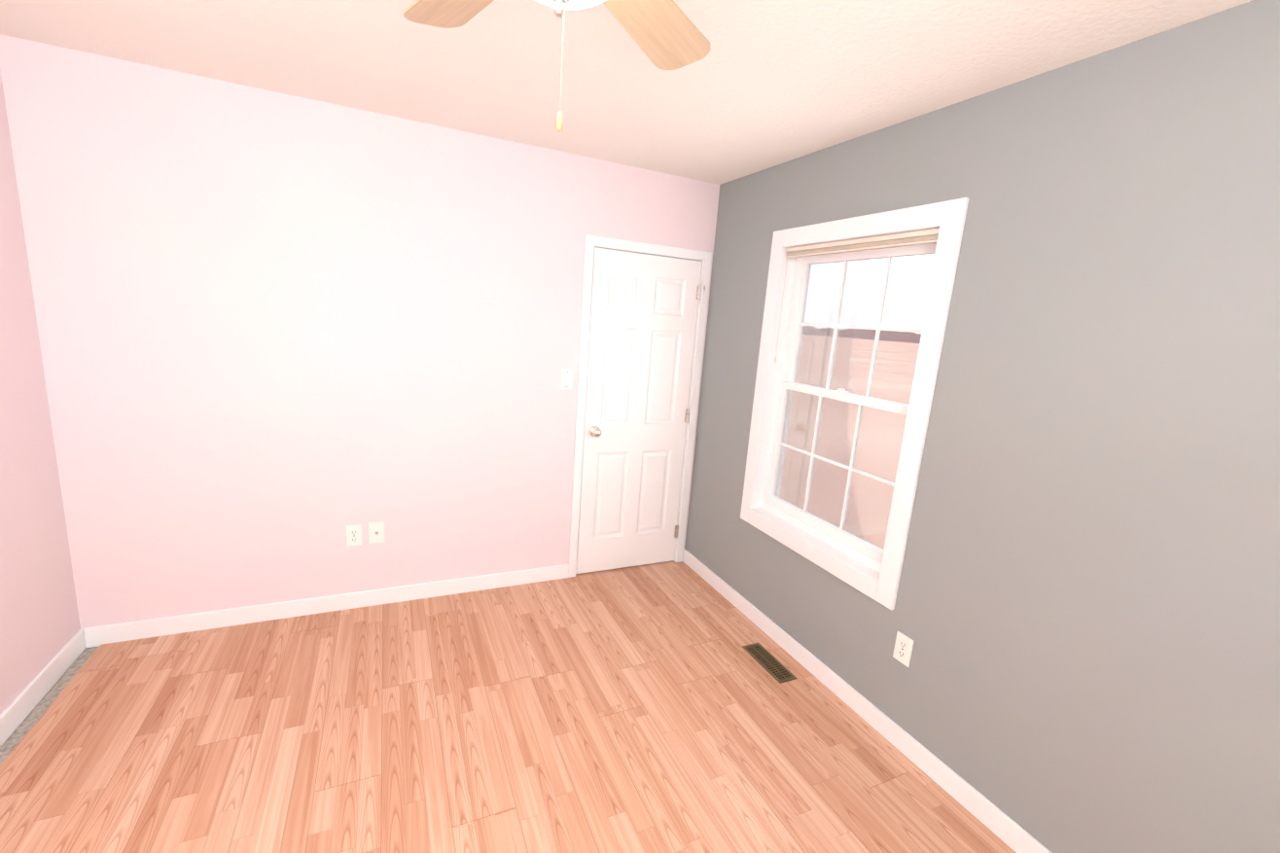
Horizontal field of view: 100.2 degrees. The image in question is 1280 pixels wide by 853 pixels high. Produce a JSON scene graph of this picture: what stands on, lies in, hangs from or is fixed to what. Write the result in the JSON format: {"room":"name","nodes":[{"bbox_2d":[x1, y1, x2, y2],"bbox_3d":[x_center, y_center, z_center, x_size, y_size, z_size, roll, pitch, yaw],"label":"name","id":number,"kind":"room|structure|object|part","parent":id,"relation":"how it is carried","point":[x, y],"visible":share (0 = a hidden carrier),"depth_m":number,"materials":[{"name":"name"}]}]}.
{"room":"empty bedroom","nodes":[
{"label":"empty bedroom","id":0,"kind":"room"},
{"bbox_2d":[0,69,80,714],"bbox_3d":[-1.630,0.206,0.366,0.150,2.452,4.280,-1,12,-25],"label":"wall","id":1,"kind":"structure","parent":0,"point":[40,626],"depth_m":2.02,"materials":[{"name":"pink paint"}]},
{"bbox_2d":[0,627,86,746],"bbox_3d":[-1.643,1.354,0.630,0.013,0.098,3.980,-1,12,-25],"label":"baseboard","id":2,"kind":"structure","parent":1,"relation":"attached to","point":[17,710],"depth_m":2.07,"materials":[{"name":"white wood"}]},
{"bbox_2d":[0,34,719,628],"bbox_3d":[-0.966,-0.252,2.912,3.237,2.452,0.150,-1,12,-25],"label":"wall","id":3,"kind":"structure","parent":0,"point":[286,339],"depth_m":2.50,"materials":[{"name":"pink paint"}]},
{"bbox_2d":[83,564,568,647],"bbox_3d":[-1.459,0.923,2.862,2.237,0.098,0.013,-1,12,-25],"label":"baseboard","id":4,"kind":"structure","parent":3,"relation":"attached to","point":[97,636],"depth_m":2.74,"materials":[{"name":"white wood"}]},
{"bbox_2d":[346,524,361,546],"bbox_3d":[-1.479,0.565,2.770,0.072,0.116,0.009,-1,12,-25],"label":"duplex electrical outlet","id":5,"kind":"object","parent":3,"relation":"attached to","point":[353,535],"visible":1,"depth_m":2.77,"materials":[{"name":"white plastic"}]},
{"bbox_2d":[368,521,384,543],"bbox_3d":[-1.382,0.560,2.810,0.072,0.116,0.018,-1,12,-25],"label":"outlet","id":6,"kind":"object","parent":3,"relation":"attached to","point":[375,532],"visible":1,"depth_m":2.81,"materials":[{"name":"white plastic"}]},
{"bbox_2d":[560,369,572,390],"bbox_3d":[-0.418,-0.269,3.073,0.072,0.116,0.020,-1,12,-25],"label":"light switch","id":7,"kind":"object","parent":3,"relation":"attached to","point":[566,380],"visible":1,"depth_m":3.08,"materials":[{"name":"white plastic"}]},
{"bbox_3d":[-0.420,-0.270,3.076,0.024,0.050,0.002,-1,12,-25],"label":"frame","id":8,"kind":"part","parent":7,"relation":"part of","materials":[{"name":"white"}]},
{"bbox_2d":[576,247,701,573],"bbox_3d":[0.000,-0.038,3.325,0.708,1.977,0.102,-1,12,-25],"label":"door","id":9,"kind":"structure","parent":3,"relation":"in","point":[594,431],"depth_m":3.32,"materials":[{"name":"white paint"}]},
{"bbox_3d":[-0.013,-0.043,3.341,0.700,1.977,0.012,-1,12,-25],"label":"door panel skin","id":10,"kind":"part","parent":9,"relation":"part of","materials":[{"name":"white wood"}]},
{"bbox_3d":[0.248,0.713,3.629,0.024,0.104,0.016,-1,12,-25],"label":"door hinge","id":11,"kind":"part","parent":9,"relation":"part of","materials":[{"name":"silver metal"}]},
{"bbox_3d":[0.307,-0.069,3.473,0.024,0.104,0.016,-1,12,-25],"label":"door hinge","id":12,"kind":"part","parent":9,"relation":"part of","materials":[{"name":"silver metal"}]},
{"bbox_3d":[0.365,-0.832,3.321,0.024,0.104,0.016,-1,12,-25],"label":"door hinge","id":13,"kind":"part","parent":9,"relation":"part of","materials":[{"name":"silver metal"}]},
{"bbox_2d":[568,234,711,577],"bbox_3d":[-0.036,-0.075,3.389,0.820,2.055,0.163,-1,12,-25],"label":"door frame","id":14,"kind":"structure","parent":3,"relation":"attached to","point":[590,241],"depth_m":3.25,"materials":[{"name":"white wood"}]},
{"bbox_2d":[0,560,1016,852],"bbox_3d":[-0.258,1.405,1.301,3.387,0.080,4.280,-1,12,-25],"label":"floor","id":15,"kind":"structure","parent":0,"point":[650,708],"depth_m":2.02,"materials":[{"name":"laminate"}]},
{"bbox_2d":[742,642,797,683],"bbox_3d":[0.635,1.162,2.642,0.105,0.005,0.300,-1,12,-25],"label":"floor vent","id":16,"kind":"object","parent":15,"relation":"in","point":[778,671],"visible":1,"depth_m":2.63,"materials":[{"name":"brown metal"}]},
{"bbox_2d":[0,0,1252,184],"bbox_3d":[-0.073,-1.050,0.812,3.387,0.060,4.280,-1,12,-25],"label":"ceiling","id":17,"kind":"structure","parent":0,"point":[762,85],"depth_m":1.80,"materials":[{"name":"white paint"}]},
{"bbox_2d":[403,0,711,131],"bbox_3d":[-0.156,-0.756,0.833,0.953,0.536,0.992,-1,12,-25],"label":"ceiling fan","id":18,"kind":"object","parent":17,"relation":"hanging from","point":[666,34],"visible":1,"depth_m":1.14,"materials":[{"name":"brown wood"}]},
{"bbox_3d":[-0.352,-0.867,1.073,0.134,0.033,0.357,-7,16,-44],"label":"blade","id":19,"kind":"part","parent":18,"relation":"part of","materials":[{"name":"brown wood"}]},
{"bbox_3d":[-0.126,-0.738,0.854,0.242,0.089,0.242,-1,12,-25],"label":"lamp shade","id":20,"kind":"part","parent":18,"relation":"part of","materials":[{"name":"white glass"}]},
{"bbox_3d":[-0.128,-0.596,0.873,0.002,0.155,0.001,-1,12,-25],"label":"pull chain","id":21,"kind":"part","parent":18,"relation":"part of","materials":[{"name":"gold metal"}]},
{"bbox_3d":[0.035,-0.849,1.132,0.134,0.033,0.357,10,13,27],"label":"blade","id":22,"kind":"part","parent":18,"relation":"part of","materials":[{"name":"brown wood"}]},
{"bbox_2d":[684,0,1279,852],"bbox_3d":[1.329,0.167,1.680,0.150,2.452,4.130,-1,12,-25],"label":"wall","id":23,"kind":"structure","parent":0,"point":[1084,615],"depth_m":1.57,"materials":[{"name":"grey paint"}]},
{"bbox_2d":[740,197,969,610],"bbox_3d":[0.925,-0.135,2.499,0.163,1.570,1.045,-1,12,-25],"label":"window","id":24,"kind":"structure","parent":23,"relation":"in","point":[827,491],"depth_m":2.53,"materials":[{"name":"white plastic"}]},
{"bbox_3d":[0.732,-0.605,2.770,0.010,0.554,0.010,-1,12,-25],"label":"blind cord","id":25,"kind":"part","parent":24,"relation":"part of","materials":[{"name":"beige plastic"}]},
{"bbox_3d":[0.917,0.175,2.569,0.030,0.681,0.809,-1,12,-25],"label":"window sash","id":26,"kind":"part","parent":24,"relation":"part of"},
{"bbox_2d":[835,388,848,393],"bbox_3d":[0.944,-0.167,2.501,0.024,0.018,0.060,-1,12,-25],"label":"sash lock","id":27,"kind":"object","parent":24,"relation":"attached to","point":[839,390],"visible":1,"depth_m":2.49,"materials":[{"name":"white plastic"}]},
{"bbox_3d":[0.918,0.169,2.568,0.004,0.603,0.749,-1,12,-25],"label":"sash glass","id":28,"kind":"part","parent":24,"relation":"part of","materials":[{"name":"clear glass"}]},
{"bbox_2d":[752,226,939,579],"bbox_3d":[0.905,-0.135,2.490,0.086,1.430,0.905,-1,12,-25],"label":"liner","id":29,"kind":"object","parent":24,"relation":"attached to","point":[766,432],"visible":0.27,"depth_m":2.83,"materials":[{"name":"white wood"}]},
{"bbox_3d":[0.996,-0.456,2.458,0.030,0.681,0.809,-1,12,-25],"label":"window sash","id":30,"kind":"part","parent":24,"relation":"part of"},
{"bbox_2d":[785,228,939,258],"bbox_3d":[0.938,-0.794,2.351,0.034,0.047,0.867,-1,12,-25],"label":"window blind","id":31,"kind":"object","parent":24,"relation":"attached to","point":[919,237],"visible":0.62,"depth_m":2.26,"materials":[{"name":"beige"}]},
{"bbox_3d":[0.995,-0.454,2.458,0.004,0.611,0.749,-1,12,-25],"label":"sash glass","id":32,"kind":"part","parent":24,"relation":"part of","materials":[{"name":"clear glass"}]},
{"bbox_2d":[682,548,1052,852],"bbox_3d":[1.138,1.302,1.941,0.013,0.098,3.980,-1,12,-25],"label":"baseboard","id":33,"kind":"structure","parent":23,"relation":"attached to","point":[1012,834],"depth_m":2.18,"materials":[{"name":"white wood"}]},
{"bbox_2d":[892,631,914,667],"bbox_3d":[1.045,0.884,2.127,0.009,0.116,0.072,-1,12,-25],"label":"duplex electrical outlet","id":34,"kind":"object","parent":23,"relation":"attached to","point":[904,646],"visible":1,"depth_m":2.12,"materials":[{"name":"white plastic"}]},
{"label":"outside","id":35,"kind":"structure","parent":0,"visible":0},
{"bbox_2d":[847,338,919,549],"bbox_3d":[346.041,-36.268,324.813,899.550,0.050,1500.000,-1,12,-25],"label":"ground","id":36,"kind":"structure","parent":35,"point":[894,428],"depth_m":14.49,"materials":[{"name":"beige"}]},
{"bbox_2d":[853,328,921,343],"bbox_3d":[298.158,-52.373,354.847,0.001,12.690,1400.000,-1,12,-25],"label":"trees","id":37,"kind":"object","parent":36,"relation":"on","point":[910,337],"depth_m":493.99,"materials":[{"name":"grey plant"}]}
]}

